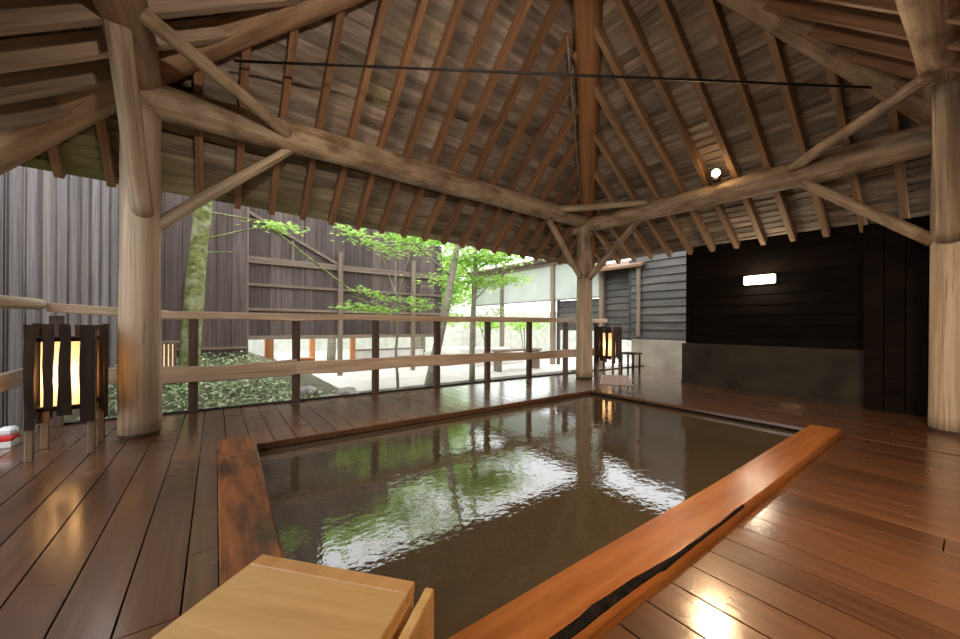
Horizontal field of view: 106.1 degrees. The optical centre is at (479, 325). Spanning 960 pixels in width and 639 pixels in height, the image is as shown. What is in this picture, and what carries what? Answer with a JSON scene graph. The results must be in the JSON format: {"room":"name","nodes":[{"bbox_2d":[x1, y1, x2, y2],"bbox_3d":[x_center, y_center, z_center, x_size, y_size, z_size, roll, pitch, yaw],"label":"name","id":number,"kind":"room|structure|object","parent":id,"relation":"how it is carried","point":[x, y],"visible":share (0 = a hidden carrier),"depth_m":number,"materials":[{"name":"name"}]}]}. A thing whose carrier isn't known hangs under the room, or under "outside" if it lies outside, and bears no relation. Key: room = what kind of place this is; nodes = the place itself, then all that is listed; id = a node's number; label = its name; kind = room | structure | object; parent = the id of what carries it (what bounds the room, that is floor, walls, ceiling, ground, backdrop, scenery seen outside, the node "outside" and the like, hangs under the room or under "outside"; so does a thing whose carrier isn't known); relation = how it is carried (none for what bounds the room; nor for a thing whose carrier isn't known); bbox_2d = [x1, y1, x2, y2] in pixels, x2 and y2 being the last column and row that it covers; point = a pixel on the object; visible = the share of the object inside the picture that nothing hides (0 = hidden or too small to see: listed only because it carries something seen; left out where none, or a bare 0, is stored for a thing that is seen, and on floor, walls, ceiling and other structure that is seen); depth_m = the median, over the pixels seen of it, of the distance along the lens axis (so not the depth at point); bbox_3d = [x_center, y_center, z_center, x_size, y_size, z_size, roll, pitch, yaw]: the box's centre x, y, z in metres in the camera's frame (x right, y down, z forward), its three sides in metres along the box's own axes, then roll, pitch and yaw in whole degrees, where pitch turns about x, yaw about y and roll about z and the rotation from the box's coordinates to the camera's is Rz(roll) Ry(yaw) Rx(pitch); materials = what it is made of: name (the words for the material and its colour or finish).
{"room":"spa","nodes":[
{"label":"spa","id":0,"kind":"room"},
{"bbox_2d":[0,14,213,73],"bbox_3d":[-0.953,-2.804,1.996,4.095,2.712,5.870,0,0,-36],"label":"ceiling","id":1,"kind":"structure","parent":0,"point":[207,15],"depth_m":2.50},
{"bbox_2d":[0,96,72,130],"bbox_3d":[-3.564,-1.705,2.875,0.746,0.548,0.078,0,0,-35],"label":"rafter","id":2,"kind":"object","parent":1,"relation":"attached to","point":[40,110],"visible":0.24,"depth_m":2.85,"materials":[{"name":"brown wood"}]},
{"bbox_2d":[0,59,112,104],"bbox_3d":[-3.130,-1.866,2.736,1.283,0.889,0.078,0,0,-35],"label":"rafter","id":3,"kind":"object","parent":1,"relation":"attached to","point":[20,86],"visible":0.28,"depth_m":2.68,"materials":[{"name":"brown wood"}]},
{"bbox_2d":[0,16,231,73],"bbox_3d":[-2.695,-2.027,2.597,1.819,1.230,0.078,0,0,-35],"label":"rafter","id":4,"kind":"object","parent":1,"relation":"attached to","point":[49,50],"visible":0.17,"depth_m":2.48,"materials":[{"name":"brown wood"}]},
{"bbox_2d":[92,0,162,89],"bbox_3d":[-1.589,-2.059,1.313,0.306,0.306,4.932,0,0,-36],"label":"log beam","id":5,"kind":"structure","parent":1,"relation":"attached to","point":[126,13],"depth_m":2.46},
{"bbox_2d":[0,0,305,35],"bbox_3d":[-2.260,-2.188,2.458,2.356,1.570,0.078,0,0,-35],"label":"rafter","id":6,"kind":"object","parent":1,"relation":"attached to","point":[16,16],"visible":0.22,"depth_m":2.25,"materials":[{"name":"brown wood"}]},
{"bbox_2d":[0,352,572,449],"bbox_3d":[-1.177,0.903,8.374,15.000,0.712,6.500,0,0,-36],"label":"soil","id":7,"kind":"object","parent":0,"point":[305,379],"visible":0.02,"depth_m":5.32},
{"bbox_2d":[0,166,118,427],"bbox_3d":[-4.965,-0.652,4.125,0.067,3.850,3.610,0,0,-23],"label":"fence","id":8,"kind":"object","parent":7,"relation":"on","point":[59,238],"visible":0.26,"depth_m":4.20,"materials":[{"name":"wood"}]},
{"bbox_2d":[162,340,179,366],"bbox_3d":[-4.828,0.480,5.577,0.280,0.520,0.260,0,0,-36],"label":"lantern","id":9,"kind":"object","parent":7,"relation":"on","point":[168,347],"visible":0.42,"depth_m":5.50,"materials":[{"name":"brown wood"}]},
{"bbox_2d":[161,192,248,357],"bbox_3d":[-5.000,-1.177,6.278,1.656,4.400,0.081,0,0,-35],"label":"fence","id":10,"kind":"object","parent":7,"relation":"on","point":[227,273],"visible":0.21,"depth_m":6.46,"materials":[{"name":"brown wood"}]},
{"bbox_2d":[77,350,421,419],"bbox_3d":[-2.365,0.888,6.341,6.292,0.846,3.033,0,0,-36],"label":"ground cover","id":11,"kind":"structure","parent":7,"relation":"on","point":[270,379],"depth_m":5.21,"materials":[{"name":"green plant"}]},
{"bbox_2d":[178,200,374,384],"bbox_3d":[-3.173,-1.413,6.212,3.133,4.612,0.683,0,0,-36],"label":"tree","id":12,"kind":"object","parent":7,"relation":"on","point":[194,293],"visible":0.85,"depth_m":5.37,"materials":[{"name":"green plant"}]},
{"bbox_2d":[328,223,447,389],"bbox_3d":[-1.645,-0.272,6.801,2.380,3.106,1.030,0,0,-40],"label":"maple","id":13,"kind":"object","parent":7,"relation":"on","point":[349,232],"visible":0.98,"depth_m":6.75,"materials":[{"name":"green plant"}]},
{"bbox_2d":[383,233,544,386],"bbox_3d":[-0.295,-0.864,8.025,4.237,4.368,2.912,0,0,-36],"label":"leaning tree","id":14,"kind":"object","parent":7,"relation":"on","point":[501,258],"visible":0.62,"depth_m":7.66,"materials":[{"name":"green plant"}]},
{"bbox_2d":[423,244,535,381],"bbox_3d":[0.224,-0.651,8.524,3.192,3.904,1.766,0,0,-36],"label":"slim tree","id":15,"kind":"object","parent":7,"relation":"on","point":[499,281],"visible":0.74,"depth_m":8.07,"materials":[{"name":"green plant"}]},
{"bbox_2d":[248,301,499,355],"bbox_3d":[-5.041,-0.068,18.740,16.000,2.820,0.200,0,0,-36],"label":"wall","id":16,"kind":"structure","parent":0,"point":[453,336],"depth_m":19.05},
{"bbox_2d":[274,346,630,392],"bbox_3d":[-0.748,1.283,15.320,13.100,0.165,12.400,0,0,-36],"label":"ground","id":17,"kind":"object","parent":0,"point":[360,380],"depth_m":9.22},
{"bbox_2d":[248,207,442,375],"bbox_3d":[-2.971,-1.370,8.895,4.740,5.208,0.174,0,0,-36],"label":"fence","id":18,"kind":"object","parent":17,"relation":"on","point":[282,279],"visible":0.56,"depth_m":8.53,"materials":[{"name":"brown wood"}]},
{"bbox_2d":[326,232,447,359],"bbox_3d":[-5.007,-2.099,12.357,8.472,6.592,5.903,0,0,-43],"label":"tree","id":19,"kind":"object","parent":17,"relation":"on","point":[331,345],"visible":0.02,"depth_m":12.29,"materials":[{"name":"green plant"}]},
{"bbox_2d":[356,347,423,358],"bbox_3d":[-2.922,0.965,11.893,2.400,0.450,0.100,0,0,-36],"label":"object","id":20,"kind":"object","parent":17,"relation":"on","point":[384,352],"visible":0.41,"depth_m":11.79,"materials":[{"name":"white stone"}]},
{"bbox_2d":[396,233,489,346],"bbox_3d":[-2.159,-1.770,14.972,6.866,5.979,7.199,0,0,14],"label":"tree","id":21,"kind":"object","parent":17,"relation":"on","point":[455,301],"visible":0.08,"depth_m":15.16,"materials":[{"name":"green plant"}]},
{"bbox_2d":[420,280,480,351],"bbox_3d":[-2.710,-0.791,16.311,7.147,4.011,4.131,0,0,-36],"label":"tree","id":22,"kind":"object","parent":17,"relation":"on","point":[455,290],"visible":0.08,"depth_m":16.47,"materials":[{"name":"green plant"}]},
{"bbox_2d":[459,347,524,366],"bbox_3d":[0.375,0.967,11.586,1.900,0.480,1.050,0,0,-36],"label":"stone steps","id":23,"kind":"structure","parent":17,"relation":"on","point":[461,350],"depth_m":11.44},
{"bbox_2d":[491,348,541,371],"bbox_3d":[1.031,0.926,9.929,1.600,0.570,0.320,0,0,-36],"label":"bench","id":24,"kind":"object","parent":17,"relation":"on","point":[535,362],"visible":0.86,"depth_m":9.69,"materials":[{"name":"brown wood"}]},
{"bbox_2d":[504,312,556,351],"bbox_3d":[1.811,0.349,13.902,2.145,1.752,2.801,0,0,-36],"label":"shrub","id":25,"kind":"object","parent":17,"relation":"on","point":[521,324],"visible":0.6,"depth_m":13.72,"materials":[{"name":"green plant"}]},
{"bbox_2d":[467,259,605,366],"bbox_3d":[1.487,-0.436,12.364,0.500,3.388,6.400,0,0,-36],"label":"building","id":26,"kind":"structure","parent":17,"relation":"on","point":[554,282],"depth_m":11.76,"materials":[{"name":"white"}]},
{"bbox_2d":[557,298,598,363],"bbox_3d":[2.959,0.226,10.754,0.080,2.080,1.700,0,0,-36],"label":"panel","id":27,"kind":"object","parent":17,"relation":"on","point":[565,309],"visible":0.24,"depth_m":11.04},
{"bbox_2d":[20,0,930,263],"bbox_3d":[0.740,-2.712,3.214,8.842,2.875,6.090,0,0,-36],"label":"ceiling","id":28,"kind":"structure","parent":0,"point":[81,152],"depth_m":4.14,"materials":[{"name":"wood"}]},
{"bbox_2d":[47,144,66,178],"bbox_3d":[-3.804,-1.556,3.232,0.068,0.387,0.408,0,0,-37],"label":"rafter","id":29,"kind":"object","parent":28,"relation":"attached to","point":[55,154],"visible":0.56,"depth_m":3.26,"materials":[{"name":"brown wood"}]},
{"bbox_2d":[95,117,117,187],"bbox_3d":[-3.457,-1.659,3.338,0.068,0.606,0.647,0,0,-37],"label":"rafter","id":30,"kind":"object","parent":28,"relation":"attached to","point":[102,127],"visible":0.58,"depth_m":3.34,"materials":[{"name":"brown wood"}]},
{"bbox_2d":[0,0,365,175],"bbox_3d":[-1.910,-2.592,3.099,5.138,2.822,0.345,0,0,-1],"label":"log","id":31,"kind":"object","parent":28,"relation":"attached to","point":[248,28],"visible":0.62,"depth_m":3.03,"materials":[{"name":"wood"}]},
{"bbox_2d":[193,70,203,193],"bbox_3d":[-2.761,-1.864,3.551,0.068,1.043,1.124,0,0,-37],"label":"rafter","id":32,"kind":"object","parent":28,"relation":"attached to","point":[198,75],"visible":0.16,"depth_m":3.58,"materials":[{"name":"brown wood"}]},
{"bbox_2d":[234,47,250,208],"bbox_3d":[-2.413,-1.967,3.657,0.068,1.262,1.362,0,0,-37],"label":"rafter","id":33,"kind":"object","parent":28,"relation":"attached to","point":[245,54],"visible":0.42,"depth_m":3.69,"materials":[{"name":"brown wood"}]},
{"bbox_2d":[268,29,298,214],"bbox_3d":[-2.066,-2.070,3.764,0.068,1.481,1.601,0,0,-37],"label":"rafter","id":34,"kind":"object","parent":28,"relation":"attached to","point":[292,39],"visible":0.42,"depth_m":3.54,"materials":[{"name":"brown wood"}]},
{"bbox_2d":[299,10,345,220],"bbox_3d":[-1.718,-2.173,3.870,0.068,1.699,1.840,0,0,-37],"label":"rafter","id":35,"kind":"object","parent":28,"relation":"attached to","point":[338,19],"visible":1,"depth_m":3.67,"materials":[{"name":"brown wood"}]},
{"bbox_2d":[327,0,389,225],"bbox_3d":[-1.370,-2.276,3.976,0.068,1.918,2.078,0,0,-37],"label":"rafter","id":36,"kind":"object","parent":28,"relation":"attached to","point":[382,6],"visible":1,"depth_m":3.77,"materials":[{"name":"brown wood"}]},
{"bbox_2d":[139,85,587,226],"bbox_3d":[-0.390,-1.954,4.941,6.332,0.323,0.324,0,0,-36],"label":"log beam","id":37,"kind":"structure","parent":28,"relation":"attached to","point":[172,104],"depth_m":3.93,"materials":[{"name":"wood"}]},
{"bbox_2d":[138,7,291,137],"bbox_3d":[-2.070,-1.982,2.965,0.114,0.199,1.585,0,0,10],"label":"brace","id":38,"kind":"object","parent":37,"relation":"attached to","point":[148,18],"visible":0.92,"depth_m":2.77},
{"bbox_2d":[353,0,428,229],"bbox_3d":[-1.022,-2.379,4.082,0.068,2.137,2.317,0,0,-37],"label":"rafter","id":39,"kind":"object","parent":28,"relation":"attached to","point":[421,6],"visible":1,"depth_m":3.92,"materials":[{"name":"brown wood"}]},
{"bbox_2d":[378,0,465,233],"bbox_3d":[-0.674,-2.482,4.189,0.068,2.355,2.555,0,0,-37],"label":"rafter","id":40,"kind":"object","parent":28,"relation":"attached to","point":[458,5],"visible":1,"depth_m":4.05,"materials":[{"name":"brown wood"}]},
{"bbox_2d":[400,0,500,237],"bbox_3d":[-0.327,-2.584,4.295,0.068,2.574,2.794,0,0,-37],"label":"rafter","id":41,"kind":"object","parent":28,"relation":"attached to","point":[492,5],"visible":1,"depth_m":4.20,"materials":[{"name":"brown wood"}]},
{"bbox_2d":[421,0,532,241],"bbox_3d":[-0.055,-2.573,4.502,0.068,2.563,2.782,0,0,-37],"label":"rafter","id":42,"kind":"object","parent":28,"relation":"attached to","point":[524,6],"visible":1,"depth_m":4.34,"materials":[{"name":"brown wood"}]},
{"bbox_2d":[440,0,563,244],"bbox_3d":[0.151,-2.462,4.795,0.068,2.352,2.552,0,0,-37],"label":"rafter","id":43,"kind":"object","parent":28,"relation":"attached to","point":[555,5],"visible":1,"depth_m":4.49,"materials":[{"name":"brown wood"}]},
{"bbox_2d":[458,32,573,247],"bbox_3d":[0.357,-2.351,5.089,0.068,2.141,2.322,0,0,-37],"label":"rafter","id":44,"kind":"object","parent":28,"relation":"attached to","point":[561,49],"visible":1,"depth_m":4.78,"materials":[{"name":"brown wood"}]},
{"bbox_2d":[475,76,575,250],"bbox_3d":[0.563,-2.240,5.383,0.068,1.930,2.092,0,0,-37],"label":"rafter","id":45,"kind":"object","parent":28,"relation":"attached to","point":[562,94],"visible":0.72,"depth_m":5.12,"materials":[{"name":"brown wood"}]},
{"bbox_2d":[490,109,577,253],"bbox_3d":[0.769,-2.128,5.676,0.068,1.720,1.862,0,0,-37],"label":"rafter","id":46,"kind":"object","parent":28,"relation":"attached to","point":[569,121],"visible":0.96,"depth_m":5.45,"materials":[{"name":"brown wood"}]},
{"bbox_2d":[505,139,578,255],"bbox_3d":[0.975,-2.017,5.970,0.068,1.509,1.632,0,0,-37],"label":"rafter","id":47,"kind":"object","parent":28,"relation":"attached to","point":[571,151],"visible":0.72,"depth_m":5.78,"materials":[{"name":"brown wood"}]},
{"bbox_2d":[519,165,579,258],"bbox_3d":[1.181,-1.906,6.263,0.068,1.298,1.402,0,0,-37],"label":"rafter","id":48,"kind":"object","parent":28,"relation":"attached to","point":[572,178],"visible":0.66,"depth_m":6.25,"materials":[{"name":"brown wood"}]},
{"bbox_2d":[532,188,579,260],"bbox_3d":[1.387,-1.795,6.557,0.068,1.088,1.172,0,0,-37],"label":"rafter","id":49,"kind":"object","parent":28,"relation":"attached to","point":[576,196],"visible":0.6,"depth_m":6.66,"materials":[{"name":"brown wood"}]},
{"bbox_2d":[545,225,574,262],"bbox_3d":[1.593,-1.684,6.851,0.068,0.877,0.942,0,0,-37],"label":"rafter","id":50,"kind":"object","parent":28,"relation":"attached to","point":[569,229],"visible":0.58,"depth_m":6.95,"materials":[{"name":"brown wood"}]},
{"bbox_2d":[573,0,602,269],"bbox_3d":[1.659,-2.589,5.579,0.334,2.820,4.924,0,0,17],"label":"roof beam","id":51,"kind":"structure","parent":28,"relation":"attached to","point":[587,14],"depth_m":4.64,"materials":[{"name":"orange wood"}]},
{"bbox_2d":[566,35,581,211],"bbox_3d":[1.417,-2.634,5.318,0.016,1.360,2.563,0,0,20],"label":"cable","id":52,"kind":"object","parent":51,"relation":"attached to","point":[566,35],"visible":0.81,"depth_m":4.87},
{"bbox_2d":[594,230,621,263],"bbox_3d":[2.394,-1.645,6.991,1.137,0.794,0.068,0,0,-37],"label":"rafter","id":53,"kind":"object","parent":28,"relation":"attached to","point":[599,234],"visible":0.58,"depth_m":7.01,"materials":[{"name":"brown wood"}]},
{"bbox_2d":[594,199,637,261],"bbox_3d":[2.392,-1.804,6.563,1.645,1.125,0.068,0,0,-37],"label":"rafter","id":54,"kind":"object","parent":28,"relation":"attached to","point":[614,230],"visible":0.48,"depth_m":6.75,"materials":[{"name":"brown wood"}]},
{"bbox_2d":[594,168,654,259],"bbox_3d":[2.390,-1.963,6.134,2.153,1.456,0.068,0,0,-37],"label":"rafter","id":55,"kind":"object","parent":28,"relation":"attached to","point":[598,176],"visible":0.54,"depth_m":6.00,"materials":[{"name":"beige wood"}]},
{"bbox_2d":[576,108,673,256],"bbox_3d":[2.388,-2.121,5.705,2.661,1.786,0.068,0,0,-37],"label":"rafter","id":56,"kind":"object","parent":28,"relation":"attached to","point":[602,145],"visible":0.78,"depth_m":5.58,"materials":[{"name":"beige wood"}]},
{"bbox_2d":[572,51,692,254],"bbox_3d":[2.385,-2.280,5.277,3.169,2.117,0.068,0,0,-37],"label":"rafter","id":57,"kind":"object","parent":28,"relation":"attached to","point":[600,95],"visible":0.86,"depth_m":5.11,"materials":[{"name":"beige wood"}]},
{"bbox_2d":[594,25,715,251],"bbox_3d":[2.383,-2.439,4.848,3.677,2.448,0.068,0,0,-37],"label":"rafter","id":58,"kind":"object","parent":28,"relation":"attached to","point":[600,35],"visible":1,"depth_m":4.65,"materials":[{"name":"beige wood"}]},
{"bbox_2d":[614,0,739,248],"bbox_3d":[2.403,-2.579,4.436,4.130,2.742,0.068,0,0,-37],"label":"rafter","id":59,"kind":"object","parent":28,"relation":"attached to","point":[623,6],"visible":1,"depth_m":4.32,"materials":[{"name":"beige wood"}]},
{"bbox_2d":[657,0,766,244],"bbox_3d":[2.800,-2.410,4.306,3.638,2.422,0.068,0,0,-37],"label":"rafter","id":60,"kind":"object","parent":28,"relation":"attached to","point":[666,6],"visible":1,"depth_m":4.13,"materials":[{"name":"beige wood"}]},
{"bbox_2d":[703,0,796,241],"bbox_3d":[3.197,-2.242,4.176,3.146,2.102,0.068,0,0,-37],"label":"rafter","id":61,"kind":"object","parent":28,"relation":"attached to","point":[713,8],"visible":1,"depth_m":3.93,"materials":[{"name":"beige wood"}]},
{"bbox_2d":[570,125,931,234],"bbox_3d":[3.030,-1.792,5.103,0.314,0.317,4.376,0,1,-36],"label":"log beam","id":62,"kind":"structure","parent":28,"relation":"attached to","point":[916,141],"depth_m":4.21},
{"bbox_2d":[559,200,646,211],"bbox_3d":[1.967,-1.938,5.844,1.346,0.146,0.103,0,0,20],"label":"brace","id":63,"kind":"object","parent":62,"relation":"attached to","point":[596,206],"visible":0.94,"depth_m":5.81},
{"bbox_2d":[763,29,830,236],"bbox_3d":[3.594,-2.073,4.046,2.654,1.782,0.068,0,0,-37],"label":"rafter","id":64,"kind":"object","parent":28,"relation":"attached to","point":[773,43],"visible":0.64,"depth_m":3.81,"materials":[{"name":"beige wood"}]},
{"bbox_2d":[825,68,867,232],"bbox_3d":[3.991,-1.904,3.916,2.162,1.462,0.068,0,0,-37],"label":"rafter","id":65,"kind":"object","parent":28,"relation":"attached to","point":[837,96],"visible":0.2,"depth_m":3.69,"materials":[{"name":"beige wood"}]},
{"bbox_2d":[887,108,910,218],"bbox_3d":[4.388,-1.735,3.785,1.671,1.142,0.068,0,0,-37],"label":"rafter","id":66,"kind":"object","parent":28,"relation":"attached to","point":[894,122],"visible":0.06,"depth_m":3.87,"materials":[{"name":"beige wood"}]},
{"bbox_2d":[0,364,959,638],"bbox_3d":[2.047,1.151,3.205,9.700,0.420,7.548,0,0,-36],"label":"floor","id":67,"kind":"structure","parent":0,"point":[119,540],"depth_m":1.74,"materials":[{"name":"brown wood"}]},
{"bbox_2d":[0,425,19,448],"bbox_3d":[-3.653,0.858,2.784,0.104,0.145,0.147,0,0,-36],"label":"towels","id":68,"kind":"object","parent":67,"relation":"on","point":[9,437],"visible":1,"depth_m":2.77,"materials":[{"name":"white fabric"}]},
{"bbox_2d":[0,295,46,392],"bbox_3d":[-3.245,0.347,2.285,0.125,1.170,2.322,0,0,-36],"label":"railing","id":69,"kind":"object","parent":67,"relation":"on","point":[12,379],"visible":0.76,"depth_m":2.76,"materials":[{"name":"brown wood"}]},
{"bbox_2d":[23,323,108,462],"bbox_3d":[-3.076,0.458,2.701,0.372,0.950,0.412,0,0,-38],"label":"lantern","id":70,"kind":"object","parent":67,"relation":"on","point":[63,373],"visible":1,"depth_m":2.60,"materials":[{"name":"brown wood"}]},
{"bbox_2d":[117,100,161,438],"bbox_3d":[-2.908,-0.610,3.101,0.285,3.088,0.282,0,0,-36],"label":"log post","id":71,"kind":"object","parent":67,"relation":"on","point":[139,339],"visible":0.78,"depth_m":3.00,"materials":[{"name":"brown wood"}]},
{"bbox_2d":[104,18,153,217],"bbox_3d":[-2.598,-1.452,2.693,0.144,1.108,0.964,0,0,-35],"label":"brace","id":72,"kind":"object","parent":71,"relation":"attached to","point":[119,38],"visible":0.99,"depth_m":2.61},
{"bbox_2d":[159,149,293,230],"bbox_3d":[-2.421,-1.336,3.449,1.148,1.079,0.106,0,0,-36],"label":"brace","id":73,"kind":"object","parent":71,"relation":"attached to","point":[190,205],"visible":0.93,"depth_m":3.38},
{"bbox_2d":[151,554,414,638],"bbox_3d":[-0.463,0.770,0.670,0.465,0.245,0.620,0,0,13],"label":"wooden table","id":74,"kind":"object","parent":67,"relation":"on","point":[272,597],"visible":0.96,"depth_m":0.83,"materials":[{"name":"wood"}]},
{"bbox_2d":[46,303,606,427],"bbox_3d":[-0.632,0.378,5.516,8.006,1.137,0.152,0,0,-34],"label":"railing","id":75,"kind":"object","parent":67,"relation":"on","point":[191,374],"visible":0.82,"depth_m":4.47,"materials":[{"name":"brown wood"}]},
{"bbox_2d":[258,393,798,450],"bbox_3d":[0.613,1.346,2.971,4.490,0.715,2.702,0,0,-36],"label":"basin","id":76,"kind":"object","parent":67,"relation":"in","point":[732,419],"visible":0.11,"depth_m":4.00,"materials":[{"name":"brown wood"}]},
{"bbox_2d":[217,435,284,586],"bbox_3d":[-1.177,0.936,1.834,0.245,0.096,2.535,0,0,-36],"label":"rim","id":77,"kind":"object","parent":76,"relation":"on","point":[247,528],"visible":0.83,"depth_m":1.73,"materials":[{"name":"brown wood"}]},
{"bbox_2d":[258,394,796,638],"bbox_3d":[0.620,1.008,2.981,4.470,0.001,2.672,0,0,-36],"label":"pool water","id":78,"kind":"object","parent":76,"relation":"in","point":[478,510],"visible":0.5,"depth_m":2.23,"materials":[{"name":"brown liquid"}]},
{"bbox_2d":[448,425,841,638],"bbox_3d":[1.329,0.948,1.953,4.420,0.098,0.220,0,0,-36],"label":"rim","id":79,"kind":"object","parent":76,"relation":"on","point":[591,596],"visible":0.92,"depth_m":1.39,"materials":[{"name":"orange wood"}]},
{"bbox_2d":[398,588,433,638],"bbox_3d":[-0.187,0.770,0.628,0.025,0.245,0.550,0,0,13],"label":"plank","id":80,"kind":"object","parent":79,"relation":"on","point":[420,625],"visible":1,"depth_m":0.83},
{"bbox_2d":[576,226,592,378],"bbox_3d":[1.916,-0.541,6.630,0.306,3.002,0.298,0,0,-36],"label":"log post","id":81,"kind":"object","parent":67,"relation":"on","point":[584,355],"visible":0.9,"depth_m":6.51,"materials":[{"name":"brown wood"}]},
{"bbox_2d":[546,219,582,278],"bbox_3d":[1.510,-1.301,6.331,0.973,0.994,0.113,0,0,-36],"label":"brace","id":82,"kind":"object","parent":81,"relation":"attached to","point":[549,222],"visible":0.97,"depth_m":6.27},
{"bbox_2d":[588,221,641,279],"bbox_3d":[2.262,-1.286,6.140,0.110,0.980,1.110,0,0,-35],"label":"brace","id":83,"kind":"object","parent":81,"relation":"attached to","point":[632,227],"visible":0.89,"depth_m":6.10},
{"bbox_2d":[595,326,621,374],"bbox_3d":[2.607,0.489,7.338,0.372,0.950,0.412,0,0,-44],"label":"lantern","id":84,"kind":"object","parent":67,"relation":"on","point":[608,343],"visible":1,"depth_m":7.25,"materials":[{"name":"brown wood"}]},
{"bbox_2d":[600,374,632,385],"bbox_3d":[2.402,0.953,6.396,0.500,0.018,1.200,0,0,19],"label":"bath mat","id":85,"kind":"object","parent":67,"relation":"on","point":[622,380],"visible":1,"depth_m":6.24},
{"bbox_2d":[928,154,959,435],"bbox_3d":[4.332,-0.504,3.295,0.306,2.956,0.306,0,0,-36],"label":"log post","id":86,"kind":"object","parent":67,"relation":"on","point":[944,262],"visible":0.7,"depth_m":3.26,"materials":[{"name":"brown wood"}]},
{"bbox_2d":[796,181,932,246],"bbox_3d":[3.964,-1.227,3.772,0.119,0.960,1.051,0,0,-37],"label":"brace","id":87,"kind":"object","parent":86,"relation":"attached to","point":[916,233],"visible":0.94,"depth_m":3.68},
{"bbox_2d":[931,78,959,242],"bbox_3d":[3.892,-1.327,2.994,1.004,1.181,0.174,0,0,-37],"label":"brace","id":88,"kind":"object","parent":86,"relation":"attached to","point":[945,97],"visible":0.97,"depth_m":2.94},
{"bbox_2d":[476,312,630,358],"bbox_3d":[3.964,0.382,15.915,0.200,2.020,15.000,0,0,-36],"label":"wall","id":89,"kind":"structure","parent":0,"point":[512,340],"depth_m":17.60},
{"bbox_2d":[605,268,628,339],"bbox_3d":[3.762,-0.629,9.629,0.160,2.000,1.000,0,0,-36],"label":"wall","id":90,"kind":"structure","parent":0,"point":[617,280],"depth_m":9.63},
{"bbox_2d":[628,251,685,369],"bbox_3d":[4.502,-0.173,8.158,0.300,3.134,2.450,0,0,-36],"label":"wall","id":91,"kind":"structure","parent":0,"point":[663,278],"depth_m":8.42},
{"bbox_2d":[599,260,644,271],"bbox_3d":[3.587,-1.571,9.435,0.520,0.280,1.600,0,0,-36],"label":"roof","id":92,"kind":"structure","parent":91,"relation":"attached to","point":[624,264],"depth_m":9.21,"materials":[{"name":"brown wood"}]},
{"bbox_2d":[636,267,640,336],"bbox_3d":[3.867,-0.579,8.825,0.060,1.700,0.085,0,0,-36],"label":"porch post","id":93,"kind":"object","parent":91,"relation":"attached to","point":[638,269],"visible":1,"depth_m":8.80,"materials":[{"name":"brown wood"}]},
{"bbox_2d":[682,343,863,401],"bbox_3d":[4.161,0.837,5.348,0.200,1.072,2.170,0,0,-36],"label":"wall","id":94,"kind":"structure","parent":0,"point":[817,372],"depth_m":5.09,"materials":[{"name":"concrete"}]},
{"bbox_2d":[681,380,862,404],"bbox_3d":[4.074,0.955,5.284,0.025,0.035,2.170,0,0,-36],"label":"trim","id":95,"kind":"structure","parent":94,"relation":"attached to","point":[688,382],"depth_m":5.08,"materials":[{"name":"wood"}]},
{"bbox_2d":[686,223,869,349],"bbox_3d":[4.258,-0.520,5.413,0.140,1.787,2.170,0,0,-36],"label":"wall","id":96,"kind":"structure","parent":0,"point":[816,300],"depth_m":5.21,"materials":[{"name":"wood"}]},
{"bbox_2d":[744,274,776,285],"bbox_3d":[4.167,-0.685,5.386,0.085,0.145,0.400,0,0,-36],"label":"wall light","id":97,"kind":"object","parent":96,"relation":"attached to","point":[767,278],"visible":1,"depth_m":5.35,"materials":[{"name":"plastic"}]},
{"bbox_2d":[863,215,929,415],"bbox_3d":[5.574,-0.100,3.196,0.470,2.160,2.975,0,0,-36],"label":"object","id":98,"kind":"structure","parent":96,"relation":"in","point":[896,266],"depth_m":4.06,"materials":[{"name":"wood"}]},
{"bbox_3d":[1.726,-2.534,1.899,9.678,0.138,4.464,1,43,-36],"label":"ceiling","id":99,"kind":"structure","parent":0,"visible":0},
{"bbox_2d":[715,0,931,126],"bbox_3d":[3.236,-2.508,3.262,4.985,2.907,0.312,0,0,-2],"label":"log","id":100,"kind":"object","parent":99,"relation":"attached to","point":[792,31],"visible":0.52,"depth_m":3.23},
{"bbox_2d":[234,59,871,88],"bbox_3d":[0.759,-2.226,3.204,5.756,0.102,0.022,0,0,-2],"label":"rod","id":101,"kind":"object","parent":100,"relation":"attached to","point":[235,60],"visible":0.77,"depth_m":3.19,"materials":[{"name":"metal"}]},
{"bbox_2d":[762,0,959,50],"bbox_3d":[3.071,-1.913,2.353,0.058,2.153,2.244,0,0,-35],"label":"rafter","id":102,"kind":"object","parent":99,"relation":"attached to","point":[875,22],"visible":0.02,"depth_m":2.74,"materials":[{"name":"brown wood"}]},
{"bbox_2d":[806,22,959,72],"bbox_3d":[3.407,-1.799,2.457,0.058,1.938,2.018,0,0,-35],"label":"rafter","id":103,"kind":"object","parent":99,"relation":"attached to","point":[870,42],"visible":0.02,"depth_m":2.88,"materials":[{"name":"brown wood"}]},
{"bbox_2d":[849,50,917,78],"bbox_3d":[3.743,-1.684,2.560,0.058,1.722,1.792,0,0,-35],"label":"rafter","id":104,"kind":"object","parent":99,"relation":"attached to","point":[904,68],"visible":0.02,"depth_m":3.02,"materials":[{"name":"brown wood"}]},
{"bbox_2d":[812,0,959,24],"bbox_3d":[2.735,-2.027,2.249,0.058,2.369,2.470,0,0,-35],"label":"rafter","id":105,"kind":"object","parent":99,"relation":"attached to","point":[886,6],"visible":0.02,"depth_m":2.38,"materials":[{"name":"brown wood"}]},
{"bbox_2d":[895,0,959,114],"bbox_3d":[1.823,-1.996,1.477,6.712,0.341,0.341,0,0,-36],"label":"log beam","id":106,"kind":"structure","parent":99,"relation":"attached to","point":[928,33],"depth_m":2.30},
{"bbox_2d":[787,72,936,171],"bbox_3d":[3.446,-1.825,3.411,0.120,0.114,1.545,0,-1,11],"label":"brace","id":107,"kind":"object","parent":106,"relation":"attached to","point":[924,78],"visible":0.98,"depth_m":3.16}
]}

